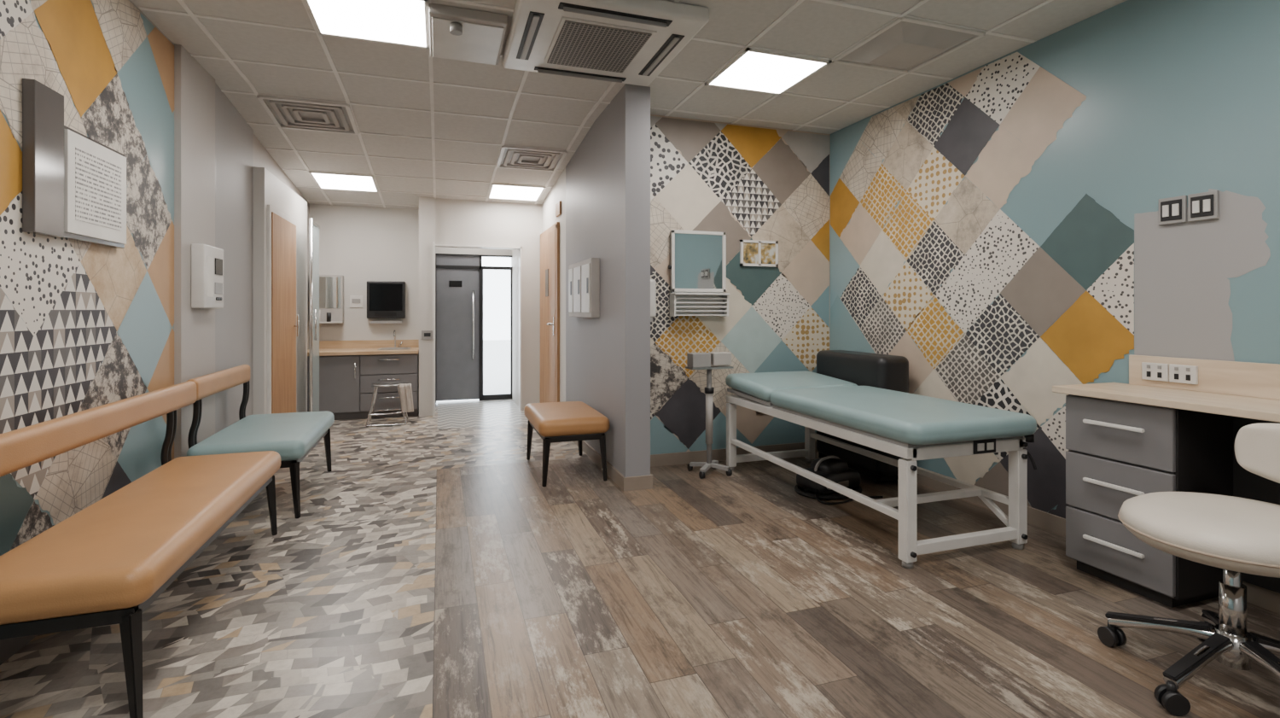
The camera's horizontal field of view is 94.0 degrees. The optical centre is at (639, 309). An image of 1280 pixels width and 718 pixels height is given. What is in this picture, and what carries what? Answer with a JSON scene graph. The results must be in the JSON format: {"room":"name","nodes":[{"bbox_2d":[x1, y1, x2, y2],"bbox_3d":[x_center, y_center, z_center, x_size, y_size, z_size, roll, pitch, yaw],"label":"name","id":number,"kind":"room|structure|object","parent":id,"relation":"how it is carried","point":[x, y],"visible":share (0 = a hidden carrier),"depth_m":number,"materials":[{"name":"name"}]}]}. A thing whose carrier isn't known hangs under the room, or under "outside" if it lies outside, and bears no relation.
{"room":"examination room","nodes":[
{"label":"examination room","id":0,"kind":"room"},
{"bbox_2d":[174,43,215,458],"bbox_3d":[-2.698,-0.160,3.630,0.035,2.720,0.540,0,0,-19],"label":"wall","id":1,"kind":"structure","parent":0,"point":[194,86],"depth_m":3.52,"materials":[{"name":"white paint"}]},
{"bbox_2d":[128,0,309,349],"bbox_3d":[-2.507,-0.175,2.850,0.100,2.950,9.800,0,0,-19],"label":"wall","id":2,"kind":"structure","parent":0,"point":[261,158],"depth_m":5.39,"materials":[{"name":"white paint"}]},
{"bbox_2d":[0,634,38,664],"bbox_3d":[-1.774,1.150,0.844,0.014,0.100,5.330,0,0,-19],"label":"baseboard","id":3,"kind":"structure","parent":2,"relation":"attached to","point":[8,647],"depth_m":2.07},
{"bbox_2d":[0,0,174,555],"bbox_3d":[-1.794,-0.194,0.889,0.002,2.588,5.228,0,0,-19],"label":"wall mural","id":4,"kind":"object","parent":2,"relation":"attached to","point":[84,325],"visible":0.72,"depth_m":2.52,"materials":[{"name":"paper"}]},
{"bbox_2d":[22,78,126,248],"bbox_3d":[-2.297,-0.555,2.457,0.044,0.550,0.660,0,0,-19],"label":"notice board","id":5,"kind":"object","parent":4,"relation":"attached to","point":[74,184],"visible":1,"depth_m":2.31,"materials":[{"name":"metal"}]},
{"bbox_2d":[191,243,223,308],"bbox_3d":[-2.654,-0.200,3.676,0.078,0.380,0.340,0,0,-19],"label":"intercom","id":6,"kind":"object","parent":2,"relation":"attached to","point":[206,260],"visible":1,"depth_m":3.56,"materials":[{"name":"white plastic"}]},
{"bbox_2d":[215,95,215,247],"bbox_3d":[-2.791,-0.875,3.899,0.030,1.050,0.026,0,0,-19],"label":"trim","id":7,"kind":"structure","parent":2,"relation":"attached to","point":[215,96],"depth_m":3.91,"materials":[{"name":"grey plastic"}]},
{"bbox_2d":[215,82,252,433],"bbox_3d":[-2.938,-0.160,4.320,0.020,2.720,0.860,0,0,-19],"label":"wall","id":8,"kind":"structure","parent":2,"relation":"attached to","point":[234,135],"depth_m":4.26,"materials":[{"name":"white paint"}]},
{"bbox_2d":[252,166,307,414],"bbox_3d":[-3.294,0.033,5.508,0.100,2.335,1.620,0,0,-19],"label":"wall","id":9,"kind":"structure","parent":0,"point":[267,189],"depth_m":4.81,"materials":[{"name":"grey paint"}]},
{"bbox_2d":[267,210,271,413],"bbox_3d":[-3.010,0.200,4.849,0.020,2.000,0.050,0,0,-19],"label":"frame","id":10,"kind":"object","parent":9,"relation":"attached to","point":[269,212],"visible":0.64,"depth_m":4.83,"materials":[{"name":"white paint"}]},
{"bbox_2d":[267,204,299,336],"bbox_3d":[-3.128,-0.300,5.279,0.070,1.100,0.940,0,0,-19],"label":"door","id":11,"kind":"structure","parent":9,"relation":"in","point":[270,207],"depth_m":5.35,"materials":[{"name":"wood"}]},
{"bbox_2d":[271,211,296,413],"bbox_3d":[-3.147,0.195,5.273,0.030,1.990,0.840,0,0,-19],"label":"leaf","id":12,"kind":"object","parent":11,"relation":"attached to","point":[283,232],"visible":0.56,"depth_m":5.22,"materials":[{"name":"brown wood"}]},
{"bbox_2d":[309,203,418,340],"bbox_3d":[-3.179,-0.175,7.160,1.370,2.950,0.100,0,0,-19],"label":"wall","id":13,"kind":"structure","parent":0,"point":[359,244],"depth_m":7.09,"materials":[{"name":"white paint"}]},
{"bbox_2d":[319,274,343,322],"bbox_3d":[-3.606,-0.125,6.877,0.340,0.550,0.165,0,0,-19],"label":"dispenser","id":14,"kind":"object","parent":13,"relation":"attached to","point":[331,287],"depth_m":6.86,"materials":[{"name":"white plastic"}]},
{"bbox_2d":[349,295,362,307],"bbox_3d":[-3.345,-0.100,7.043,0.140,0.140,0.018,0,0,-19],"label":"light switch","id":15,"kind":"object","parent":13,"relation":"attached to","point":[355,300],"visible":1,"depth_m":7.04,"materials":[{"name":"white paint"}]},
{"bbox_2d":[366,280,405,323],"bbox_3d":[-3.020,-0.090,7.110,0.420,0.500,0.098,0,0,-19],"label":"wall screen","id":16,"kind":"object","parent":13,"relation":"attached to","point":[385,299],"depth_m":7.07,"materials":[{"name":"black plastic"}]},
{"bbox_2d":[432,241,435,416],"bbox_3d":[-2.358,0.215,6.835,0.020,1.970,0.220,0,0,-19],"label":"trim","id":17,"kind":"structure","parent":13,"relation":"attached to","point":[433,242],"depth_m":6.73,"materials":[{"name":"white paint"}]},
{"bbox_2d":[435,246,511,255],"bbox_3d":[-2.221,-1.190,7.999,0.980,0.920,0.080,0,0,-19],"label":"door frame","id":18,"kind":"structure","parent":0,"point":[438,250],"depth_m":7.96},
{"bbox_2d":[435,253,511,257],"bbox_3d":[-2.193,-0.720,7.914,0.980,0.020,0.080,0,0,-19],"label":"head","id":19,"kind":"object","parent":18,"relation":"attached to","point":[483,255],"visible":1,"depth_m":7.88},
{"bbox_2d":[435,197,521,246],"bbox_3d":[-1.893,-1.200,7.023,0.980,0.900,0.120,0,0,-19],"label":"wall","id":20,"kind":"structure","parent":0,"point":[457,222],"depth_m":6.96,"materials":[{"name":"white paint"}]},
{"bbox_2d":[511,203,541,410],"bbox_3d":[-1.471,-0.175,7.681,0.240,2.950,1.100,0,0,-19],"label":"wall","id":21,"kind":"structure","parent":0,"point":[531,213],"depth_m":7.17,"materials":[{"name":"beige paint"}]},
{"bbox_2d":[435,244,520,249],"bbox_3d":[-1.893,-0.740,7.022,0.980,0.020,0.160,0,0,-19],"label":"trim","id":22,"kind":"structure","parent":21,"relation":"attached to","point":[436,245],"depth_m":6.95,"materials":[{"name":"white paint"}]},
{"bbox_2d":[518,246,522,410],"bbox_3d":[-1.438,0.225,7.175,0.020,1.950,0.160,0,0,-19],"label":"trim","id":23,"kind":"structure","parent":21,"relation":"attached to","point":[520,248],"depth_m":7.10,"materials":[{"name":"white paint"}]},
{"bbox_2d":[540,221,559,325],"bbox_3d":[-1.036,-0.370,6.635,0.080,1.060,1.100,0,0,-19],"label":"door","id":24,"kind":"structure","parent":21,"relation":"in","point":[550,229],"depth_m":6.60,"materials":[{"name":"brown wood"}]},
{"bbox_2d":[540,228,555,402],"bbox_3d":[-1.014,0.175,6.643,0.035,2.030,0.960,0,0,-19],"label":"leaf","id":25,"kind":"object","parent":24,"relation":"attached to","point":[547,242],"visible":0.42,"depth_m":6.57,"materials":[{"name":"brown wood"}]},
{"bbox_2d":[552,316,554,335],"bbox_3d":[-0.900,0.170,6.238,0.007,0.200,0.040,0,0,-19],"label":"lock plate","id":26,"kind":"object","parent":25,"relation":"attached to","point":[553,317],"visible":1,"depth_m":6.22,"materials":[{"name":"silver metal"}]},
{"bbox_2d":[541,167,565,401],"bbox_3d":[-1.097,-0.175,7.100,0.100,2.950,2.640,0,0,-19],"label":"wall","id":27,"kind":"structure","parent":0,"point":[557,193],"depth_m":6.02,"materials":[{"name":"grey paint"}]},
{"bbox_2d":[565,83,650,477],"bbox_3d":[-0.328,-0.175,4.927,0.175,2.950,1.970,0,0,-19],"label":"wall","id":28,"kind":"structure","parent":0,"point":[608,177],"depth_m":4.20,"materials":[{"name":"grey paint"}]},
{"bbox_2d":[555,223,559,401],"bbox_3d":[-0.848,0.160,6.155,0.030,2.080,0.070,0,0,-19],"label":"frame","id":29,"kind":"object","parent":28,"relation":"attached to","point":[557,229],"visible":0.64,"depth_m":6.12,"materials":[{"name":"brown wood"}]},
{"bbox_2d":[555,200,561,216],"bbox_3d":[-0.839,-1.035,6.143,0.020,0.130,0.220,0,0,-19],"label":"sign","id":30,"kind":"object","parent":28,"relation":"attached to","point":[558,206],"visible":1,"depth_m":6.09,"materials":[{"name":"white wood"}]},
{"bbox_2d":[568,257,599,317],"bbox_3d":[-0.479,-0.170,4.976,0.081,0.460,0.840,0,0,-19],"label":"wall box","id":31,"kind":"object","parent":28,"relation":"attached to","point":[584,276],"visible":1,"depth_m":4.73,"materials":[{"name":"white plastic"}]},
{"bbox_2d":[573,440,624,489],"bbox_3d":[-0.464,1.155,5.034,0.015,0.090,2.260,0,0,-19],"label":"baseboard","id":32,"kind":"structure","parent":28,"relation":"attached to","point":[612,472],"depth_m":4.51,"materials":[{"name":"beige wood"}]},
{"bbox_2d":[622,474,652,491],"bbox_3d":[-0.012,1.155,3.986,0.205,0.090,0.015,0,0,-19],"label":"baseboard","id":33,"kind":"structure","parent":28,"relation":"attached to","point":[640,482],"depth_m":3.98,"materials":[{"name":"beige wood"}]},
{"bbox_2d":[130,0,1127,209],"bbox_3d":[-0.300,-1.454,3.644,4.850,0.591,9.900,0,0,-19],"label":"ceiling","id":34,"kind":"structure","parent":0,"point":[814,28],"depth_m":3.94,"materials":[{"name":"tile"}]},
{"bbox_2d":[256,94,359,134],"bbox_3d":[-2.457,-1.451,4.475,0.580,0.072,0.579,0,0,-19],"label":"ceiling vent","id":35,"kind":"object","parent":34,"relation":"in","point":[293,113],"visible":1,"depth_m":4.45,"materials":[{"name":"white plastic"}]},
{"bbox_2d":[302,0,321,34],"bbox_3d":[-1.633,-1.491,2.949,0.020,0.018,0.570,0,0,-19],"label":"frame","id":36,"kind":"object","parent":34,"relation":"attached to","point":[305,2],"visible":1,"depth_m":3.02,"materials":[{"name":"white paint"}]},
{"bbox_2d":[308,170,321,188],"bbox_3d":[-3.262,-1.304,6.008,0.020,0.068,0.569,0,0,-19],"label":"frame","id":37,"kind":"object","parent":34,"relation":"attached to","point":[311,174],"visible":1,"depth_m":5.99,"materials":[{"name":"white paint"}]},
{"bbox_2d":[310,171,372,176],"bbox_3d":[-2.914,-1.328,5.836,0.570,0.020,0.022,0,0,-19],"label":"frame","id":38,"kind":"object","parent":34,"relation":"attached to","point":[321,172],"visible":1,"depth_m":5.83,"materials":[{"name":"white paint"}]},
{"bbox_2d":[312,173,376,191],"bbox_3d":[-3.001,-1.305,6.096,0.530,0.054,0.529,0,0,-19],"label":"ceiling light","id":39,"kind":"object","parent":34,"relation":"in","point":[329,181],"visible":1,"depth_m":6.09,"materials":[{"name":"white plastic"}]},
{"bbox_2d":[321,187,377,191],"bbox_3d":[-3.088,-1.280,6.356,0.570,0.020,0.022,0,0,-19],"label":"frame","id":40,"kind":"object","parent":34,"relation":"attached to","point":[322,188],"visible":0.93,"depth_m":6.34,"materials":[{"name":"white paint"}]},
{"bbox_2d":[308,0,426,46],"bbox_3d":[-1.373,-1.492,3.036,0.530,0.008,0.530,0,0,-19],"label":"ceiling light","id":41,"kind":"object","parent":34,"relation":"in","point":[392,20],"visible":1,"depth_m":3.06,"materials":[{"name":"white plastic"}]},
{"bbox_2d":[317,32,427,48],"bbox_3d":[-1.460,-1.491,3.297,0.570,0.018,0.020,0,0,-19],"label":"frame","id":42,"kind":"object","parent":34,"relation":"attached to","point":[322,33],"visible":0.5,"depth_m":3.29,"materials":[{"name":"white paint"}]},
{"bbox_2d":[371,174,378,191],"bbox_3d":[-2.740,-1.304,6.184,0.020,0.068,0.569,0,0,-19],"label":"frame","id":43,"kind":"object","parent":34,"relation":"attached to","point":[372,176],"visible":1,"depth_m":6.15,"materials":[{"name":"white paint"}]},
{"bbox_2d":[424,0,430,49],"bbox_3d":[-1.112,-1.491,3.123,0.020,0.018,0.570,0,0,-19],"label":"frame","id":44,"kind":"object","parent":34,"relation":"attached to","point":[426,3],"visible":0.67,"depth_m":3.09,"materials":[{"name":"white paint"}]},
{"bbox_2d":[428,3,507,64],"bbox_3d":[-0.937,-1.450,3.230,0.380,0.100,0.540,0,0,-19],"label":"ceiling access panel","id":45,"kind":"object","parent":34,"relation":"in","point":[457,33],"depth_m":3.12,"materials":[{"name":"beige plastic"}]},
{"bbox_2d":[487,183,493,198],"bbox_3d":[-1.641,-1.304,6.553,0.020,0.068,0.569,0,0,-19],"label":"frame","id":46,"kind":"object","parent":34,"relation":"attached to","point":[491,186],"visible":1,"depth_m":6.55,"materials":[{"name":"white paint"}]},
{"bbox_2d":[487,197,537,201],"bbox_3d":[-1.467,-1.280,6.900,0.570,0.020,0.022,0,0,-19],"label":"frame","id":47,"kind":"object","parent":34,"relation":"attached to","point":[487,198],"visible":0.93,"depth_m":6.89,"materials":[{"name":"white paint"}]},
{"bbox_2d":[489,185,543,200],"bbox_3d":[-1.380,-1.305,6.640,0.530,0.054,0.529,0,0,-19],"label":"ceiling light","id":48,"kind":"object","parent":34,"relation":"in","point":[497,191],"visible":1,"depth_m":6.64,"materials":[{"name":"white plastic"}]},
{"bbox_2d":[491,183,543,187],"bbox_3d":[-1.293,-1.328,6.381,0.570,0.020,0.022,0,0,-19],"label":"frame","id":49,"kind":"object","parent":34,"relation":"attached to","point":[492,183],"visible":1,"depth_m":6.37,"materials":[{"name":"white paint"}]},
{"bbox_2d":[495,145,567,172],"bbox_3d":[-1.017,-1.401,5.559,0.580,0.072,0.579,0,0,-19],"label":"ceiling vent","id":50,"kind":"object","parent":34,"relation":"in","point":[510,157],"visible":1,"depth_m":5.54,"materials":[{"name":"white plastic"}]},
{"bbox_2d":[535,186,546,201],"bbox_3d":[-1.119,-1.304,6.728,0.020,0.068,0.569,0,0,-19],"label":"frame","id":51,"kind":"object","parent":34,"relation":"attached to","point":[544,189],"visible":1,"depth_m":6.67,"materials":[{"name":"white paint"}]},
{"bbox_2d":[138,0,1053,208],"bbox_3d":[-0.202,-1.360,3.334,4.560,0.284,9.050,0,0,-19],"label":"grid","id":52,"kind":"object","parent":34,"relation":"attached to","point":[189,13],"depth_m":4.02,"materials":[{"name":"white metal"}]},
{"bbox_2d":[502,0,709,86],"bbox_3d":[-0.235,-1.451,3.244,0.920,0.098,0.920,0,0,-19],"label":"air conditioner","id":53,"kind":"object","parent":34,"relation":"attached to","point":[631,42],"visible":1,"depth_m":3.10,"materials":[{"name":"white plastic"}]},
{"bbox_2d":[546,20,651,73],"bbox_3d":[-0.235,-1.416,3.244,0.450,0.008,0.520,0,0,-19],"label":"grille","id":54,"kind":"object","parent":53,"relation":"attached to","point":[590,44],"depth_m":3.19,"materials":[{"name":"grey metal"}]},
{"bbox_2d":[705,47,750,85],"bbox_3d":[0.528,-1.491,3.674,0.020,0.018,0.570,0,0,-19],"label":"frame","id":55,"kind":"object","parent":34,"relation":"attached to","point":[741,54],"visible":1,"depth_m":3.63,"materials":[{"name":"white paint"}]},
{"bbox_2d":[704,81,779,94],"bbox_3d":[0.701,-1.491,4.022,0.570,0.018,0.020,0,0,-19],"label":"frame","id":56,"kind":"object","parent":34,"relation":"attached to","point":[710,84],"visible":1,"depth_m":4.01,"materials":[{"name":"white paint"}]},
{"bbox_2d":[709,51,825,93],"bbox_3d":[0.789,-1.492,3.762,0.530,0.008,0.530,0,0,-19],"label":"ceiling light","id":57,"kind":"object","parent":34,"relation":"in","point":[753,71],"visible":1,"depth_m":3.74,"materials":[{"name":"white plastic"}]},
{"bbox_2d":[745,46,831,63],"bbox_3d":[0.876,-1.491,3.501,0.570,0.018,0.020,0,0,-19],"label":"frame","id":58,"kind":"object","parent":34,"relation":"attached to","point":[752,49],"visible":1,"depth_m":3.49,"materials":[{"name":"white paint"}]},
{"bbox_2d":[778,59,831,94],"bbox_3d":[1.050,-1.491,3.849,0.020,0.018,0.570,0,0,-19],"label":"frame","id":59,"kind":"object","parent":34,"relation":"attached to","point":[830,61],"visible":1,"depth_m":3.81,"materials":[{"name":"white paint"}]},
{"bbox_2d":[832,16,985,74],"bbox_3d":[1.511,-1.472,3.403,0.580,0.054,0.580,0,0,-19],"label":"ceiling panel","id":60,"kind":"object","parent":34,"relation":"in","point":[905,45],"depth_m":3.30,"materials":[{"name":"beige"}]},
{"bbox_2d":[0,398,1279,717],"bbox_3d":[-0.305,1.205,3.642,4.580,0.010,9.700,0,0,-19],"label":"floor","id":61,"kind":"structure","parent":0,"point":[742,593],"depth_m":2.38,"materials":[{"name":"wood"}]},
{"bbox_2d":[0,380,280,717],"bbox_3d":[-1.889,0.790,2.304,0.515,0.821,2.070,0,0,-19],"label":"bench","id":62,"kind":"object","parent":61,"relation":"on","point":[107,561],"visible":1,"depth_m":1.97,"materials":[{"name":"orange leather"}]},
{"bbox_2d":[186,364,334,517],"bbox_3d":[-2.390,0.790,3.860,0.595,0.821,1.120,0,0,-19],"label":"bench","id":63,"kind":"object","parent":61,"relation":"on","point":[293,435],"visible":0.83,"depth_m":3.55,"materials":[{"name":"teal leather"}]},
{"bbox_2d":[308,218,319,411],"bbox_3d":[-3.289,0.150,6.066,0.055,2.100,0.405,0,0,-19],"label":"glass screen","id":64,"kind":"object","parent":61,"relation":"on","point":[314,228],"visible":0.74,"depth_m":5.98,"materials":[{"name":"grey"}]},
{"bbox_2d":[307,329,418,419],"bbox_3d":[-3.143,0.717,6.787,1.190,0.966,0.628,0,0,-19],"label":"kitchenette","id":65,"kind":"object","parent":61,"relation":"on","point":[348,369],"visible":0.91,"depth_m":6.57,"materials":[{"name":"grey wood"}]},
{"bbox_2d":[307,346,418,355],"bbox_3d":[-3.143,0.470,6.785,1.190,0.040,0.625,0,0,-19],"label":"countertop","id":66,"kind":"structure","parent":65,"relation":"on","point":[325,352],"depth_m":6.59,"materials":[{"name":"brown wood"}]},
{"bbox_2d":[377,347,410,349],"bbox_3d":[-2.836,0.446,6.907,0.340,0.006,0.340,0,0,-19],"label":"sink","id":67,"kind":"object","parent":65,"relation":"in","point":[381,348],"depth_m":6.79,"materials":[{"name":"grey plastic"}]},
{"bbox_2d":[393,329,395,347],"bbox_3d":[-2.887,0.342,7.028,0.022,0.216,0.179,0,0,-19],"label":"tap","id":68,"kind":"object","parent":65,"relation":"on","point":[394,331],"depth_m":7.09,"materials":[{"name":"silver metal"}]},
{"bbox_2d":[365,381,413,426],"bbox_3d":[-2.638,0.983,6.332,0.467,0.429,0.355,0,0,-19],"label":"step stool","id":69,"kind":"object","parent":61,"relation":"on","point":[404,390],"visible":1,"depth_m":6.22,"materials":[{"name":"metal"}]},
{"bbox_2d":[399,383,413,412],"bbox_3d":[-2.439,0.917,6.240,0.148,0.297,0.053,0,0,-19],"label":"towel","id":70,"kind":"object","parent":69,"relation":"hanging from","point":[405,390],"depth_m":6.22,"materials":[{"name":"beige fabric"}]},
{"bbox_2d":[418,196,435,416],"bbox_3d":[-2.499,-0.175,7.020,0.170,2.950,0.600,0,0,-19],"label":"wall pillar","id":71,"kind":"structure","parent":61,"relation":"on","point":[427,204],"depth_m":6.73,"materials":[{"name":"beige paint"}]},
{"bbox_2d":[421,330,432,338],"bbox_3d":[-2.397,0.280,6.730,0.120,0.100,0.014,0,0,-19],"label":"wall socket","id":72,"kind":"object","parent":71,"relation":"attached to","point":[425,334],"depth_m":6.72,"materials":[{"name":"grey plastic"}]},
{"bbox_2d":[478,254,482,400],"bbox_3d":[-2.122,0.235,7.938,0.030,1.930,0.080,0,0,-19],"label":"mullion","id":73,"kind":"object","parent":61,"relation":"on","point":[480,256],"visible":1,"depth_m":7.90,"materials":[{"name":"metal"}]},
{"bbox_2d":[435,264,511,269],"bbox_3d":[-2.193,-0.560,7.914,0.980,0.040,0.080,0,0,-19],"label":"transom","id":74,"kind":"object","parent":73,"relation":"attached to","point":[436,265],"visible":1,"depth_m":7.87,"materials":[{"name":"metal"}]},
{"bbox_2d":[482,393,511,400],"bbox_3d":[-1.918,1.165,8.006,0.400,0.070,0.060,0,0,-19],"label":"rail","id":75,"kind":"object","parent":61,"relation":"on","point":[497,396],"depth_m":7.98,"materials":[{"name":"black metal"}]},
{"bbox_2d":[523,401,609,486],"bbox_3d":[-0.569,0.969,4.492,0.500,0.463,0.840,0,0,-19],"label":"upholstered stool","id":76,"kind":"object","parent":61,"relation":"on","point":[565,421],"visible":1,"depth_m":4.16,"materials":[{"name":"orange leather"}]},
{"bbox_2d":[685,351,733,478],"bbox_3d":[0.509,0.757,4.390,0.330,0.885,0.262,0,0,-19],"label":"stand","id":77,"kind":"object","parent":61,"relation":"on","point":[708,361],"visible":1,"depth_m":4.36,"materials":[{"name":"grey plastic"}]},
{"bbox_2d":[685,365,733,369],"bbox_3d":[0.509,0.422,4.390,0.330,0.015,0.140,0,0,-19],"label":"tray","id":78,"kind":"object","parent":77,"relation":"on","point":[691,367],"depth_m":4.33,"materials":[{"name":"metal"}]},
{"bbox_2d":[794,455,883,504],"bbox_3d":[1.262,1.088,3.936,0.486,0.224,0.448,0,0,-21],"label":"machine","id":79,"kind":"object","parent":61,"relation":"on","point":[832,468],"visible":0.89,"depth_m":3.89,"materials":[{"name":"plastic"}]},
{"bbox_2d":[816,349,908,482],"bbox_3d":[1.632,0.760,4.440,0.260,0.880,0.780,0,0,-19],"label":"chair","id":80,"kind":"object","parent":61,"relation":"on","point":[887,371],"visible":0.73,"depth_m":4.21,"materials":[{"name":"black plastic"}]},
{"bbox_2d":[725,371,1036,568],"bbox_3d":[1.313,0.840,3.737,0.818,0.720,1.950,0,0,-19],"label":"examination table","id":81,"kind":"object","parent":61,"relation":"on","point":[912,427],"visible":0.98,"depth_m":3.06,"materials":[{"name":"teal leather"}]},
{"bbox_2d":[1052,354,1279,607],"bbox_3d":[2.411,0.708,2.044,0.432,0.985,1.740,0,0,-19],"label":"desk","id":82,"kind":"object","parent":61,"relation":"on","point":[1176,423],"visible":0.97,"depth_m":2.48,"materials":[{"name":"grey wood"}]},
{"bbox_2d":[1141,361,1198,383],"bbox_3d":[2.391,0.285,2.701,0.018,0.080,0.214,0,0,-19],"label":"socket","id":83,"kind":"object","parent":82,"relation":"attached to","point":[1152,372],"depth_m":2.70,"materials":[{"name":"grey plastic"}]},
{"bbox_2d":[1097,423,1279,715],"bbox_3d":[1.865,0.785,1.886,0.658,0.830,0.666,0,0,-19],"label":"office chair","id":84,"kind":"object","parent":61,"relation":"on","point":[1236,535],"visible":1,"depth_m":1.87,"materials":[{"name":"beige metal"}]},
{"bbox_2d":[650,114,829,451],"bbox_3d":[0.745,-0.175,4.860,1.815,2.950,0.100,0,0,-19],"label":"wall","id":85,"kind":"structure","parent":0,"point":[661,116],"depth_m":4.82,"materials":[{"name":"beige paint"}]},
{"bbox_2d":[650,441,817,466],"bbox_3d":[0.763,1.155,4.805,1.815,0.090,0.015,0,0,-19],"label":"baseboard","id":86,"kind":"structure","parent":85,"relation":"attached to","point":[672,458],"depth_m":4.71,"materials":[{"name":"beige wood"}]},
{"bbox_2d":[650,116,829,454],"bbox_3d":[0.766,-0.189,4.812,1.792,2.598,0.001,0,0,-19],"label":"wall mural","id":87,"kind":"object","parent":85,"relation":"attached to","point":[714,171],"visible":0.7,"depth_m":4.82,"materials":[{"name":"paper"}]},
{"bbox_2d":[650,279,656,321],"bbox_3d":[0.064,-0.070,4.522,0.100,0.320,0.100,0,0,-19],"label":"soap dispenser","id":88,"kind":"object","parent":87,"relation":"attached to","point":[653,283],"visible":0.37,"depth_m":4.48,"materials":[{"name":"white plastic"}]},
{"bbox_2d":[668,229,729,316],"bbox_3d":[0.456,-0.282,4.643,0.480,0.665,0.120,0,0,-19],"label":"mirror","id":89,"kind":"object","parent":87,"relation":"attached to","point":[697,266],"visible":1,"depth_m":4.65,"materials":[{"name":"mirror"}]},
{"bbox_2d":[669,292,729,295],"bbox_3d":[0.466,-0.122,4.646,0.460,0.015,0.120,0,0,-19],"label":"shelf","id":90,"kind":"object","parent":89,"relation":"attached to","point":[671,293],"depth_m":4.60,"materials":[{"name":"white plastic"}]},
{"bbox_2d":[739,239,778,267],"bbox_3d":[0.971,-0.460,4.868,0.340,0.210,0.020,0,0,-19],"label":"picture frame","id":91,"kind":"object","parent":87,"relation":"attached to","point":[753,253],"visible":1,"depth_m":4.86,"materials":[{"name":"white paint"}]},
{"bbox_2d":[743,242,775,263],"bbox_3d":[0.971,-0.460,4.870,0.300,0.170,0.008,0,0,-19],"label":"art","id":92,"kind":"object","parent":91,"relation":"on","point":[753,253],"depth_m":4.86},
{"bbox_2d":[829,0,1279,517],"bbox_3d":[2.561,-0.175,2.453,0.103,2.950,5.820,0,0,-19],"label":"wall","id":93,"kind":"structure","parent":0,"point":[873,160],"depth_m":3.28,"materials":[{"name":"paint"}]},
{"bbox_2d":[916,473,1279,613],"bbox_3d":[2.510,1.155,2.428,0.015,0.090,5.605,0,0,-19],"label":"baseboard","id":94,"kind":"structure","parent":93,"relation":"attached to","point":[1263,597],"depth_m":3.25,"materials":[{"name":"beige wood"}]},
{"bbox_2d":[1134,188,1270,360],"bbox_3d":[2.449,-0.082,2.630,0.001,0.884,0.495,0,0,-19],"label":"mural panel","id":95,"kind":"object","parent":93,"relation":"attached to","point":[1182,270],"visible":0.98,"depth_m":2.64,"materials":[{"name":"grey paint"}]},
{"bbox_2d":[1158,190,1219,225],"bbox_3d":[2.430,-0.448,2.641,0.024,0.120,0.222,0,0,-19],"label":"light switch","id":96,"kind":"object","parent":95,"relation":"attached to","point":[1204,206],"visible":1,"depth_m":2.63,"materials":[{"name":"grey plastic"}]},
{"bbox_3d":[-2.681,-0.175,7.671,0.100,2.950,0.550,0,0,-19],"label":"wall","id":97,"kind":"structure","parent":0,"visible":0},
{"bbox_2d":[435,255,436,402],"bbox_3d":[-2.652,0.235,7.759,0.010,1.930,0.080,0,0,-19],"label":"frame","id":98,"kind":"object","parent":97,"relation":"attached to","point":[435,255],"visible":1,"depth_m":7.72,"materials":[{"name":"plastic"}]},
{"bbox_2d":[436,255,479,359],"bbox_3d":[-2.381,-0.030,7.814,0.540,1.360,0.099,0,0,-19],"label":"door","id":99,"kind":"structure","parent":97,"relation":"in","point":[440,259],"depth_m":7.83,"materials":[{"name":"silver metal"}]},
{"bbox_2d":[436,267,479,401],"bbox_3d":[-2.392,0.320,7.847,0.540,1.720,0.040,0,0,-19],"label":"leaf","id":100,"kind":"object","parent":99,"relation":"attached to","point":[457,375],"visible":1,"depth_m":7.82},
{"bbox_2d":[448,280,461,286],"bbox_3d":[-2.413,-0.340,7.816,0.160,0.080,0.006,0,0,-19],"label":"plate","id":101,"kind":"object","parent":100,"relation":"attached to","point":[451,283],"visible":1,"depth_m":7.81,"materials":[{"name":"black plastic"}]},
{"label":"outside","id":102,"kind":"structure","parent":0,"visible":0},
{"bbox_2d":[482,339,510,394],"bbox_3d":[-4.375,1.290,16.174,14.000,0.100,16.550,0,0,-19],"label":"ground","id":103,"kind":"structure","parent":102,"point":[496,353],"depth_m":12.86,"materials":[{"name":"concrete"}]},
{"bbox_3d":[-1.918,0.300,8.006,0.360,1.680,0.012,0,0,-19],"label":"glass leaf","id":104,"kind":"object","parent":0,"visible":0},
{"bbox_2d":[482,268,482,399],"bbox_3d":[-2.098,0.330,7.946,0.020,1.740,0.060,0,0,-19],"label":"stile","id":105,"kind":"object","parent":104,"relation":"attached to","point":[482,269],"visible":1,"depth_m":7.92,"materials":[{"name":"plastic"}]},
{"bbox_2d":[510,269,511,397],"bbox_3d":[-1.738,0.330,8.066,0.020,1.740,0.060,0,0,-19],"label":"stile","id":106,"kind":"object","parent":104,"relation":"attached to","point":[510,270],"visible":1,"depth_m":8.04,"materials":[{"name":"metal"}]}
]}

